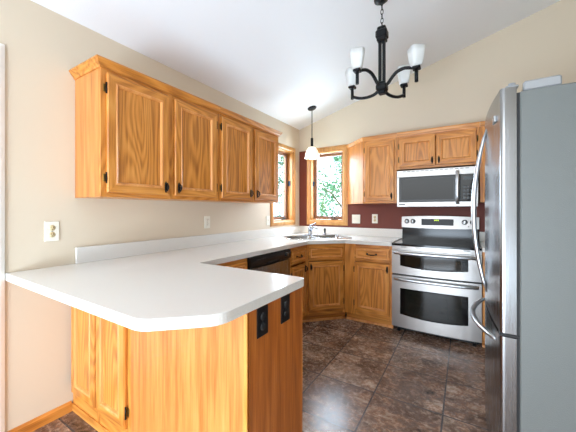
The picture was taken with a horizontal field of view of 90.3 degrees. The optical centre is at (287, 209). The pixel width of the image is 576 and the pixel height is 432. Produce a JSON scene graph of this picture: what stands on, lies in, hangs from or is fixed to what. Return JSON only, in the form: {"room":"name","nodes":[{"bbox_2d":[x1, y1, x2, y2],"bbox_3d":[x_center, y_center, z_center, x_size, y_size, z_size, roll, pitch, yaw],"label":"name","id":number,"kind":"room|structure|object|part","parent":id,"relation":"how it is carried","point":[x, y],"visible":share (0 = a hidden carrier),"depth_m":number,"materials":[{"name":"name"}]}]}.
{"room":"kitchen","nodes":[
{"label":"kitchen","id":0,"kind":"room"},
{"bbox_2d":[0,0,298,431],"bbox_3d":[-1.359,0.034,1.919,0.140,2.440,5.880,0,0,32],"label":"wall","id":1,"kind":"structure","parent":0,"point":[42,45],"depth_m":1.71,"materials":[{"name":"beige paint"}]},
{"bbox_2d":[0,43,4,431],"bbox_3d":[-1.793,0.188,1.138,0.120,2.132,0.959,0,0,32],"label":"door","id":2,"kind":"structure","parent":1,"relation":"in","point":[2,46],"depth_m":1.51,"materials":[{"name":"white paint"}]},
{"bbox_2d":[7,401,71,431],"bbox_3d":[-1.430,1.223,1.657,0.014,0.062,0.306,0,0,32],"label":"baseboard","id":3,"kind":"structure","parent":1,"relation":"attached to","point":[34,424],"depth_m":1.67,"materials":[{"name":"brown wood"}]},
{"bbox_2d":[44,221,58,241],"bbox_3d":[-1.404,0.128,1.704,0.008,0.117,0.072,0,0,32],"label":"wall outlet","id":4,"kind":"object","parent":1,"relation":"attached to","point":[51,228],"visible":1,"depth_m":1.70,"materials":[{"name":"white plastic"}]},
{"bbox_2d":[49,225,55,230],"bbox_3d":[-1.401,0.108,1.703,0.003,0.032,0.033,0,0,32],"label":"receptacle","id":5,"kind":"object","parent":4,"relation":"attached to","point":[51,227],"depth_m":1.70,"materials":[{"name":"beige plastic"}]},
{"bbox_2d":[69,54,220,200],"bbox_3d":[-0.953,-0.470,2.089,0.371,0.791,0.956,0,0,32],"label":"upper cabinet","id":6,"kind":"object","parent":1,"relation":"attached to","point":[139,136],"visible":1,"depth_m":1.82,"materials":[{"name":"brown wood"}]},
{"bbox_3d":[-0.942,-0.447,1.835,0.023,0.691,0.406,0,0,32],"label":"door","id":7,"kind":"part","parent":6,"relation":"part of","materials":[{"name":"brown wood"}]},
{"bbox_3d":[-0.947,-0.447,1.837,0.004,0.571,0.286,0,0,32],"label":"panel","id":8,"kind":"part","parent":6,"relation":"part of","materials":[{"name":"brown wood"}]},
{"bbox_3d":[-0.962,-0.842,2.094,0.348,0.048,0.956,0,0,32],"label":"crown moulding","id":9,"kind":"part","parent":6,"relation":"part of","materials":[{"name":"brown wood"}]},
{"bbox_3d":[-0.829,-0.156,1.970,0.035,0.080,0.021,0,0,32],"label":"handle","id":10,"kind":"part","parent":6,"relation":"part of","materials":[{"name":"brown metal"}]},
{"bbox_3d":[-0.773,-0.156,2.060,0.035,0.080,0.021,0,0,32],"label":"handle","id":11,"kind":"part","parent":6,"relation":"part of","materials":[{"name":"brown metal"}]},
{"bbox_3d":[-0.703,-0.447,2.223,0.023,0.691,0.406,0,0,32],"label":"door","id":12,"kind":"part","parent":6,"relation":"part of","materials":[{"name":"brown wood"}]},
{"bbox_3d":[-0.708,-0.447,2.226,0.004,0.571,0.286,0,0,32],"label":"panel","id":13,"kind":"part","parent":6,"relation":"part of","materials":[{"name":"brown wood"}]},
{"bbox_2d":[75,226,299,263],"bbox_3d":[-0.583,0.289,3.022,0.019,0.102,2.865,0,0,32],"label":"backsplash","id":14,"kind":"structure","parent":1,"relation":"attached to","point":[85,254],"depth_m":2.33,"materials":[{"name":"laminate"}]},
{"bbox_2d":[204,216,209,228],"bbox_3d":[-0.770,0.119,2.734,0.008,0.117,0.072,0,0,32],"label":"wall outlet","id":15,"kind":"object","parent":1,"relation":"attached to","point":[206,218],"visible":1,"depth_m":2.72,"materials":[{"name":"white plastic"}]},
{"bbox_2d":[196,107,282,202],"bbox_3d":[-0.451,-0.470,2.904,0.371,0.791,0.956,0,0,32],"label":"upper cabinet","id":16,"kind":"object","parent":1,"relation":"attached to","point":[247,148],"visible":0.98,"depth_m":2.70,"materials":[{"name":"brown wood"}]},
{"bbox_3d":[-0.458,-0.447,2.621,0.023,0.691,0.406,0,0,32],"label":"door","id":17,"kind":"part","parent":16,"relation":"part of","materials":[{"name":"brown wood"}]},
{"bbox_3d":[-0.463,-0.447,2.623,0.004,0.571,0.286,0,0,32],"label":"panel","id":18,"kind":"part","parent":16,"relation":"part of","materials":[{"name":"brown wood"}]},
{"bbox_3d":[-0.357,-0.453,2.826,0.019,0.755,0.922,0,0,32],"label":"frame","id":19,"kind":"part","parent":16,"relation":"part of","materials":[{"name":"brown wood"}]},
{"bbox_3d":[-0.460,-0.842,2.909,0.348,0.048,0.956,0,0,32],"label":"crown moulding","id":20,"kind":"part","parent":16,"relation":"part of","materials":[{"name":"brown wood"}]},
{"bbox_3d":[-0.219,-0.447,3.009,0.023,0.691,0.406,0,0,32],"label":"door","id":21,"kind":"part","parent":16,"relation":"part of","materials":[{"name":"brown wood"}]},
{"bbox_3d":[-0.224,-0.447,3.012,0.004,0.571,0.286,0,0,32],"label":"panel","id":22,"kind":"part","parent":16,"relation":"part of","materials":[{"name":"brown wood"}]},
{"bbox_2d":[266,216,269,224],"bbox_3d":[-0.243,0.134,3.580,0.017,0.117,0.072,0,0,32],"label":"light switch","id":23,"kind":"object","parent":1,"relation":"attached to","point":[267,217],"visible":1,"depth_m":3.57,"materials":[{"name":"white plastic"}]},
{"bbox_2d":[270,143,295,226],"bbox_3d":[-0.113,-0.334,3.923,0.159,1.099,0.624,0,0,32],"label":"window","id":24,"kind":"structure","parent":1,"relation":"in","point":[289,153],"depth_m":4.10,"materials":[{"name":"brown wood"}]},
{"bbox_3d":[-0.145,-0.334,3.943,0.040,0.939,0.464,0,0,32],"label":"sash","id":25,"kind":"part","parent":24,"relation":"part of","materials":[{"name":"brown wood"}]},
{"bbox_2d":[33,312,486,431],"bbox_3d":[1.340,1.304,0.256,6.480,0.100,5.880,0,0,32],"label":"floor","id":26,"kind":"structure","parent":0,"point":[357,376],"depth_m":2.09,"materials":[{"name":"tile"}]},
{"bbox_2d":[71,287,301,431],"bbox_3d":[-0.644,0.817,1.598,1.406,0.874,0.448,0,0,32],"label":"base cabinet","id":27,"kind":"object","parent":26,"relation":"on","point":[220,378],"visible":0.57,"depth_m":1.29,"materials":[{"name":"brown wood"}]},
{"bbox_3d":[-1.212,0.774,1.698,0.284,0.699,0.023,0,0,32],"label":"door","id":28,"kind":"part","parent":27,"relation":"part of","materials":[{"name":"brown wood"}]},
{"bbox_3d":[-1.209,0.774,1.702,0.164,0.579,0.004,0,0,32],"label":"panel","id":29,"kind":"part","parent":27,"relation":"part of","materials":[{"name":"brown wood"}]},
{"bbox_3d":[-1.078,1.232,1.625,0.640,0.045,0.008,0,0,32],"label":"trim","id":30,"kind":"part","parent":27,"relation":"part of","materials":[{"name":"brown wood"}]},
{"bbox_3d":[-1.071,0.817,1.637,0.640,0.874,0.019,0,0,32],"label":"frame","id":31,"kind":"part","parent":27,"relation":"part of","materials":[{"name":"brown wood"}]},
{"bbox_3d":[-0.951,0.774,1.544,0.166,0.579,0.004,0,0,32],"label":"panel","id":32,"kind":"part","parent":27,"relation":"part of","materials":[{"name":"brown wood"}]},
{"bbox_3d":[-0.954,0.774,1.539,0.286,0.699,0.023,0,0,32],"label":"door","id":33,"kind":"part","parent":27,"relation":"part of","materials":[{"name":"brown wood"}]},
{"bbox_2d":[257,304,267,338],"bbox_3d":[-0.100,0.442,1.136,0.008,0.117,0.072,0,0,32],"label":"peninsula outlet","id":34,"kind":"object","parent":27,"relation":"attached to","point":[262,312],"visible":1,"depth_m":1.13,"materials":[{"name":"black plastic"}]},
{"bbox_2d":[261,312,265,320],"bbox_3d":[-0.098,0.422,1.135,0.003,0.032,0.033,0,0,32],"label":"receptacle","id":35,"kind":"object","parent":34,"relation":"attached to","point":[263,314],"depth_m":1.13,"materials":[{"name":"black plastic"}]},
{"bbox_2d":[261,322,265,330],"bbox_3d":[-0.098,0.462,1.135,0.003,0.032,0.033,0,0,32],"label":"receptacle","id":36,"kind":"object","parent":34,"relation":"attached to","point":[263,324],"depth_m":1.13,"materials":[{"name":"black plastic"}]},
{"bbox_2d":[281,294,289,323],"bbox_3d":[-0.011,0.442,1.281,0.008,0.117,0.072,0,0,32],"label":"peninsula outlet","id":37,"kind":"object","parent":27,"relation":"attached to","point":[285,300],"visible":1,"depth_m":1.27,"materials":[{"name":"black plastic"}]},
{"bbox_2d":[217,258,246,268],"bbox_3d":[-0.701,0.817,2.212,0.664,0.874,0.539,0,0,32],"label":"base cabinet","id":38,"kind":"object","parent":26,"relation":"on","point":[242,263],"visible":0.02,"depth_m":2.18,"materials":[{"name":"brown wood"}]},
{"bbox_3d":[-0.448,0.479,2.074,0.022,0.139,0.449,0,0,32],"label":"drawer","id":39,"kind":"part","parent":38,"relation":"part of","materials":[{"name":"brown wood"}]},
{"bbox_2d":[247,249,290,274],"bbox_3d":[-0.386,0.820,2.708,0.624,0.868,0.628,0,0,32],"label":"dishwasher","id":40,"kind":"object","parent":26,"relation":"on","point":[277,262],"visible":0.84,"depth_m":2.56,"materials":[{"name":"black plastic"}]},
{"bbox_3d":[-0.159,0.813,2.568,0.038,0.662,0.622,0,0,32],"label":"door","id":41,"kind":"part","parent":40,"relation":"part of","materials":[{"name":"silver metal"}]},
{"bbox_3d":[-0.132,0.460,2.558,0.014,0.018,0.200,0,0,32],"label":"latch handle","id":42,"kind":"part","parent":40,"relation":"part of","materials":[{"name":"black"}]},
{"bbox_2d":[288,245,307,317],"bbox_3d":[-0.131,0.817,3.137,0.664,0.874,0.363,0,0,32],"label":"base cabinet","id":43,"kind":"object","parent":26,"relation":"on","point":[298,266],"visible":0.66,"depth_m":3.02,"materials":[{"name":"brown wood"}]},
{"bbox_3d":[0.114,0.482,2.986,0.022,0.134,0.303,0,0,32],"label":"drawer","id":44,"kind":"part","parent":43,"relation":"part of","materials":[{"name":"brown wood"}]},
{"bbox_3d":[0.114,0.852,2.986,0.023,0.545,0.303,0,0,32],"label":"door","id":45,"kind":"part","parent":43,"relation":"part of","materials":[{"name":"brown wood"}]},
{"bbox_3d":[0.110,0.852,2.989,0.004,0.425,0.183,0,0,32],"label":"panel","id":46,"kind":"part","parent":43,"relation":"part of","materials":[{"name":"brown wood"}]},
{"bbox_2d":[302,243,345,321],"bbox_3d":[0.322,0.817,3.615,0.930,0.874,0.935,0,0,32],"label":"base cabinet","id":47,"kind":"object","parent":26,"relation":"on","point":[325,279],"visible":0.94,"depth_m":3.19,"materials":[{"name":"brown wood"}]},
{"bbox_2d":[5,226,401,330],"bbox_3d":[-0.054,0.308,2.518,1.449,0.140,3.207,0,0,32],"label":"countertop","id":48,"kind":"structure","parent":47,"relation":"on","point":[170,283],"depth_m":1.44,"materials":[{"name":"laminate"}]},
{"bbox_2d":[303,223,317,234],"bbox_3d":[0.311,0.249,3.670,0.200,0.167,0.237,0,0,-13],"label":"faucet","id":49,"kind":"object","parent":48,"relation":"on","point":[310,228],"visible":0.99,"depth_m":3.73,"materials":[{"name":"silver metal"}]},
{"bbox_2d":[281,234,351,239],"bbox_3d":[0.338,0.420,3.557,0.790,0.175,0.510,0,0,-13],"label":"sink","id":50,"kind":"object","parent":48,"relation":"in","point":[328,236],"visible":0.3,"depth_m":3.69,"materials":[{"name":"silver metal"}]},
{"bbox_3d":[0.160,0.419,3.486,0.355,0.172,0.397,0,0,-13],"label":"bowl","id":51,"kind":"part","parent":50,"relation":"part of","materials":[{"name":"silver metal"}]},
{"bbox_3d":[0.528,0.419,3.573,0.355,0.172,0.397,0,0,-13],"label":"bowl","id":52,"kind":"part","parent":50,"relation":"part of","materials":[{"name":"silver metal"}]},
{"bbox_3d":[0.425,0.479,3.190,0.413,0.143,0.022,0,0,-13],"label":"false drawer","id":53,"kind":"part","parent":47,"relation":"part of","materials":[{"name":"brown wood"}]},
{"bbox_3d":[0.425,0.844,3.189,0.413,0.540,0.023,0,0,-13],"label":"door","id":54,"kind":"part","parent":47,"relation":"part of","materials":[{"name":"brown wood"}]},
{"bbox_3d":[0.424,0.844,3.195,0.293,0.420,0.004,0,0,-13],"label":"panel","id":55,"kind":"part","parent":47,"relation":"part of","materials":[{"name":"brown wood"}]},
{"bbox_2d":[345,243,393,327],"bbox_3d":[1.010,0.817,3.354,0.514,0.874,0.664,0,0,32],"label":"base cabinet","id":56,"kind":"object","parent":26,"relation":"on","point":[368,268],"visible":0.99,"depth_m":3.10,"materials":[{"name":"brown wood"}]},
{"bbox_3d":[0.900,0.479,3.083,0.381,0.143,0.022,0,0,32],"label":"drawer","id":57,"kind":"part","parent":56,"relation":"part of","materials":[{"name":"brown wood"}]},
{"bbox_3d":[0.900,0.844,3.083,0.381,0.540,0.023,0,0,32],"label":"door","id":58,"kind":"part","parent":56,"relation":"part of","materials":[{"name":"brown wood"}]},
{"bbox_3d":[0.902,0.844,3.087,0.261,0.420,0.004,0,0,32],"label":"panel","id":59,"kind":"part","parent":56,"relation":"part of","materials":[{"name":"brown wood"}]},
{"bbox_2d":[392,216,481,346],"bbox_3d":[1.543,0.662,2.988,0.770,1.183,0.685,0,0,32],"label":"range","id":60,"kind":"object","parent":26,"relation":"on","point":[436,278],"visible":0.94,"depth_m":2.78,"materials":[{"name":"silver metal"}]},
{"bbox_3d":[1.381,0.436,2.724,0.730,0.029,0.065,0,0,32],"label":"handle","id":61,"kind":"part","parent":60,"relation":"part of","materials":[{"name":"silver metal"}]},
{"bbox_3d":[1.381,0.699,2.724,0.730,0.029,0.065,0,0,32],"label":"handle","id":62,"kind":"part","parent":60,"relation":"part of","materials":[{"name":"silver metal"}]},
{"bbox_3d":[1.406,0.389,2.765,0.770,0.041,0.040,0,0,32],"label":"vent rail","id":63,"kind":"part","parent":60,"relation":"part of","materials":[{"name":"silver metal"}]},
{"bbox_3d":[1.401,0.927,2.758,0.770,0.522,0.050,0,0,32],"label":"oven door","id":64,"kind":"part","parent":60,"relation":"part of","materials":[{"name":"silver metal"}]},
{"bbox_3d":[1.401,0.531,2.758,0.770,0.238,0.050,0,0,32],"label":"oven door","id":65,"kind":"part","parent":60,"relation":"part of","materials":[{"name":"silver metal"}]},
{"bbox_2d":[392,239,481,250],"bbox_3d":[1.559,0.355,3.013,0.770,0.022,0.626,0,0,32],"label":"cooktop","id":66,"kind":"object","parent":60,"relation":"in","point":[421,244],"depth_m":2.88,"materials":[{"name":"grey glass"}]},
{"bbox_3d":[1.447,1.218,2.833,0.730,0.048,0.010,0,0,32],"label":"toe panel","id":67,"kind":"part","parent":60,"relation":"part of","materials":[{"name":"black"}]},
{"bbox_3d":[1.698,0.142,3.240,0.770,0.143,0.073,0,0,32],"label":"control panel","id":68,"kind":"part","parent":60,"relation":"part of","materials":[{"name":"silver metal"}]},
{"bbox_2d":[482,252,484,347],"bbox_3d":[2.269,0.817,2.578,0.885,0.874,0.664,0,0,32],"label":"base cabinet","id":69,"kind":"object","parent":26,"relation":"on","point":[483,253],"visible":0.04,"depth_m":2.57,"materials":[{"name":"brown wood"}]},
{"bbox_2d":[479,232,484,251],"bbox_3d":[2.277,0.308,2.591,0.888,0.140,0.638,0,0,32],"label":"countertop","id":70,"kind":"structure","parent":69,"relation":"on","point":[481,234],"depth_m":3.06,"materials":[{"name":"laminate"}]},
{"bbox_2d":[470,75,575,431],"bbox_3d":[1.426,0.355,1.442,0.862,1.797,0.906,0,0,32],"label":"refrigerator","id":71,"kind":"object","parent":26,"relation":"on","point":[529,138],"visible":1,"depth_m":1.18,"materials":[{"name":"grey metal"}]},
{"bbox_3d":[1.122,0.004,1.682,0.079,0.904,0.024,0,0,32],"label":"handle","id":72,"kind":"part","parent":71,"relation":"part of","materials":[{"name":"silver metal"}]},
{"bbox_3d":[1.075,0.004,1.606,0.079,0.904,0.024,0,0,32],"label":"handle","id":73,"kind":"part","parent":71,"relation":"part of","materials":[{"name":"silver metal"}]},
{"bbox_3d":[1.103,0.594,1.641,0.105,0.028,0.717,0,0,32],"label":"handle","id":74,"kind":"part","parent":71,"relation":"part of","materials":[{"name":"silver metal"}]},
{"bbox_3d":[1.279,0.004,1.801,0.083,1.044,0.450,0,0,32],"label":"door","id":75,"kind":"part","parent":71,"relation":"part of","materials":[{"name":"silver metal"}]},
{"bbox_3d":[1.159,0.866,1.607,0.083,0.647,0.906,0,0,32],"label":"freezer drawer","id":76,"kind":"part","parent":71,"relation":"part of","materials":[{"name":"silver metal"}]},
{"bbox_3d":[1.040,0.004,1.413,0.083,1.044,0.450,0,0,32],"label":"door","id":77,"kind":"part","parent":71,"relation":"part of","materials":[{"name":"silver metal"}]},
{"bbox_2d":[31,0,559,129],"bbox_3d":[1.340,-1.800,0.256,6.480,1.308,5.880,0,0,32],"label":"ceiling","id":78,"kind":"structure","parent":0,"point":[280,59],"depth_m":2.48,"materials":[{"name":"white paint"}]},
{"bbox_2d":[305,106,318,159],"bbox_3d":[0.308,-0.992,3.681,0.188,0.662,0.188,0,0,32],"label":"pendant lamp","id":79,"kind":"object","parent":78,"relation":"hanging from","point":[312,152],"visible":1,"depth_m":3.63,"materials":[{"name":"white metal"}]},
{"bbox_3d":[0.308,-0.734,3.681,0.188,0.146,0.188,0,0,32],"label":"lamp shade","id":80,"kind":"part","parent":79,"relation":"part of","materials":[{"name":"white glass"}]},
{"bbox_2d":[345,0,425,99],"bbox_3d":[0.722,-1.264,2.202,0.526,0.766,0.403,0,0,6],"label":"chandelier","id":81,"kind":"object","parent":78,"relation":"hanging from","point":[416,52],"visible":1,"depth_m":2.18,"materials":[{"name":"black metal"}]},
{"bbox_3d":[0.531,-1.082,2.366,0.106,0.132,0.106,0,0,-4],"label":"lamp shade","id":82,"kind":"part","parent":81,"relation":"part of","materials":[{"name":"white glass"}]},
{"bbox_3d":[0.503,-1.082,2.079,0.106,0.132,0.106,0,0,16],"label":"lamp shade","id":83,"kind":"part","parent":81,"relation":"part of","materials":[{"name":"white glass"}]},
{"bbox_3d":[0.620,-0.912,2.290,0.246,0.061,0.025,0,0,41],"label":"arm","id":84,"kind":"part","parent":81,"relation":"part of","materials":[{"name":"black metal"}]},
{"bbox_3d":[0.605,-0.988,2.136,0.243,0.116,0.025,0,0,-29],"label":"arm","id":85,"kind":"part","parent":81,"relation":"part of","materials":[{"name":"black metal"}]},
{"bbox_3d":[0.722,-1.503,2.202,0.019,0.217,0.019,0,0,-13],"label":"chain","id":86,"kind":"part","parent":81,"relation":"part of","materials":[{"name":"black metal"}]},
{"bbox_3d":[0.839,-0.912,2.268,0.246,0.061,0.025,0,0,-29],"label":"arm","id":87,"kind":"part","parent":81,"relation":"part of","materials":[{"name":"black metal"}]},
{"bbox_3d":[0.825,-0.988,2.115,0.243,0.116,0.025,0,0,41],"label":"arm","id":88,"kind":"part","parent":81,"relation":"part of","materials":[{"name":"black metal"}]},
{"bbox_3d":[0.942,-1.082,2.326,0.106,0.132,0.106,0,0,16],"label":"lamp shade","id":89,"kind":"part","parent":81,"relation":"part of","materials":[{"name":"white glass"}]},
{"bbox_3d":[0.913,-1.082,2.038,0.106,0.132,0.106,0,0,-4],"label":"lamp shade","id":90,"kind":"part","parent":81,"relation":"part of","materials":[{"name":"white glass"}]},
{"bbox_2d":[299,0,575,261],"bbox_3d":[1.534,-0.414,3.507,3.120,3.335,0.140,0,0,32],"label":"wall","id":91,"kind":"structure","parent":0,"point":[461,87],"depth_m":3.21,"materials":[{"name":"beige paint"}]},
{"bbox_2d":[307,144,347,225],"bbox_3d":[0.576,-0.334,4.087,0.624,1.099,0.159,0,0,32],"label":"window","id":92,"kind":"structure","parent":91,"relation":"in","point":[339,150],"depth_m":4.08,"materials":[{"name":"brown wood"}]},
{"bbox_3d":[0.595,-0.334,4.119,0.464,0.939,0.040,0,0,32],"label":"sash","id":93,"kind":"part","parent":92,"relation":"part of","materials":[{"name":"brown wood"}]},
{"bbox_2d":[300,226,401,237],"bbox_3d":[0.782,0.289,3.875,1.449,0.102,0.019,0,0,32],"label":"backsplash","id":94,"kind":"structure","parent":91,"relation":"attached to","point":[380,232],"depth_m":3.79,"materials":[{"name":"laminate"}]},
{"bbox_2d":[352,215,359,223],"bbox_3d":[0.902,0.124,3.804,0.112,0.117,0.017,0,0,32],"label":"light switch","id":95,"kind":"object","parent":91,"relation":"attached to","point":[355,218],"visible":1,"depth_m":3.80,"materials":[{"name":"white plastic"}]},
{"bbox_2d":[346,133,397,203],"bbox_3d":[0.995,-0.470,3.538,0.713,0.791,0.371,0,0,32],"label":"upper cabinet","id":96,"kind":"object","parent":91,"relation":"attached to","point":[372,170],"visible":0.99,"depth_m":3.38,"materials":[{"name":"brown wood"}]},
{"bbox_3d":[0.942,-0.842,3.508,0.178,0.048,0.782,0,0,-34],"label":"crown moulding","id":97,"kind":"part","parent":96,"relation":"part of","materials":[{"name":"brown wood"}]},
{"bbox_3d":[1.061,-0.447,3.337,0.217,0.571,0.004,0,0,32],"label":"panel","id":98,"kind":"part","parent":96,"relation":"part of","materials":[{"name":"brown wood"}]},
{"bbox_3d":[1.058,-0.447,3.333,0.337,0.691,0.023,0,0,32],"label":"door","id":99,"kind":"part","parent":96,"relation":"part of","materials":[{"name":"brown wood"}]},
{"bbox_3d":[1.071,-0.453,3.350,0.385,0.755,0.019,0,0,32],"label":"frame","id":100,"kind":"part","parent":96,"relation":"part of","materials":[{"name":"brown wood"}]},
{"bbox_2d":[372,214,377,222],"bbox_3d":[1.115,0.116,3.679,0.072,0.117,0.008,0,0,32],"label":"wall outlet","id":101,"kind":"object","parent":91,"relation":"attached to","point":[374,216],"visible":1,"depth_m":3.67,"materials":[{"name":"white plastic"}]},
{"bbox_2d":[397,122,479,170],"bbox_3d":[1.632,-0.658,3.146,0.779,0.415,0.371,0,0,32],"label":"upper cabinet","id":102,"kind":"object","parent":91,"relation":"attached to","point":[458,145],"visible":0.92,"depth_m":3.00,"materials":[{"name":"brown wood"}]},
{"bbox_3d":[1.401,-0.632,3.121,0.360,0.319,0.023,0,0,32],"label":"door","id":103,"kind":"part","parent":102,"relation":"part of","materials":[{"name":"brown wood"}]},
{"bbox_3d":[1.404,-0.632,3.126,0.240,0.199,0.004,0,0,32],"label":"panel","id":104,"kind":"part","parent":102,"relation":"part of","materials":[{"name":"brown wood"}]},
{"bbox_2d":[397,166,477,206],"bbox_3d":[1.615,-0.231,3.123,0.750,0.397,0.428,0,0,32],"label":"microwave","id":105,"kind":"object","parent":102,"relation":"attached to","point":[438,187],"visible":0.91,"depth_m":2.98,"materials":[{"name":"grey metal"}]},
{"bbox_3d":[1.482,-0.219,3.032,0.580,0.267,0.034,0,0,32],"label":"door","id":106,"kind":"part","parent":105,"relation":"part of","materials":[{"name":"grey glass"}]},
{"bbox_3d":[1.691,-0.226,2.860,0.032,0.346,0.060,0,0,32],"label":"handle","id":107,"kind":"part","parent":105,"relation":"part of","materials":[{"name":"silver metal"}]},
{"bbox_3d":[1.788,-0.219,2.845,0.127,0.267,0.033,0,0,32],"label":"control panel","id":108,"kind":"part","parent":105,"relation":"part of","materials":[{"name":"black glass"}]},
{"bbox_3d":[1.559,-0.842,3.028,0.779,0.048,0.019,0,0,32],"label":"crown moulding","id":109,"kind":"part","parent":102,"relation":"part of","materials":[{"name":"brown wood"}]},
{"bbox_3d":[1.716,-0.632,2.934,0.240,0.199,0.004,0,0,32],"label":"panel","id":110,"kind":"part","parent":102,"relation":"part of","materials":[{"name":"brown wood"}]},
{"bbox_3d":[1.713,-0.632,2.929,0.360,0.319,0.023,0,0,32],"label":"door","id":111,"kind":"part","parent":102,"relation":"part of","materials":[{"name":"brown wood"}]},
{"bbox_2d":[479,121,484,202],"bbox_3d":[2.346,-0.470,2.707,0.894,0.791,0.371,0,0,32],"label":"upper cabinet","id":112,"kind":"object","parent":91,"relation":"attached to","point":[482,123],"visible":0.06,"depth_m":2.82,"materials":[{"name":"brown wood"}]},
{"bbox_3d":[2.083,-0.447,2.701,0.392,0.691,0.023,0,0,32],"label":"door","id":113,"kind":"part","parent":112,"relation":"part of","materials":[{"name":"brown wood"}]},
{"bbox_2d":[479,232,484,241],"bbox_3d":[2.439,0.289,2.854,0.888,0.102,0.019,0,0,32],"label":"backsplash","id":114,"kind":"structure","parent":91,"relation":"attached to","point":[481,234],"depth_m":3.06,"materials":[{"name":"laminate"}]},
{"label":"outside","id":115,"kind":"structure","parent":0,"visible":0},
{"bbox_3d":[6.079,1.704,13.862,32.000,0.100,21.460,0,0,32],"label":"ground","id":116,"kind":"structure","parent":115,"visible":0},
{"bbox_2d":[274,156,326,216],"bbox_3d":[0.357,-0.737,12.450,3.721,4.787,4.340,0,0,32],"label":"tree","id":117,"kind":"object","parent":116,"relation":"on","point":[281,163],"visible":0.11,"depth_m":12.28,"materials":[{"name":"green plant"}]},
{"bbox_2d":[283,156,342,219],"bbox_3d":[1.672,-0.678,8.150,3.492,4.670,2.937,0,0,-7],"label":"tree","id":118,"kind":"object","parent":116,"relation":"on","point":[330,186],"visible":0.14,"depth_m":8.12,"materials":[{"name":"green plant"}]}
]}

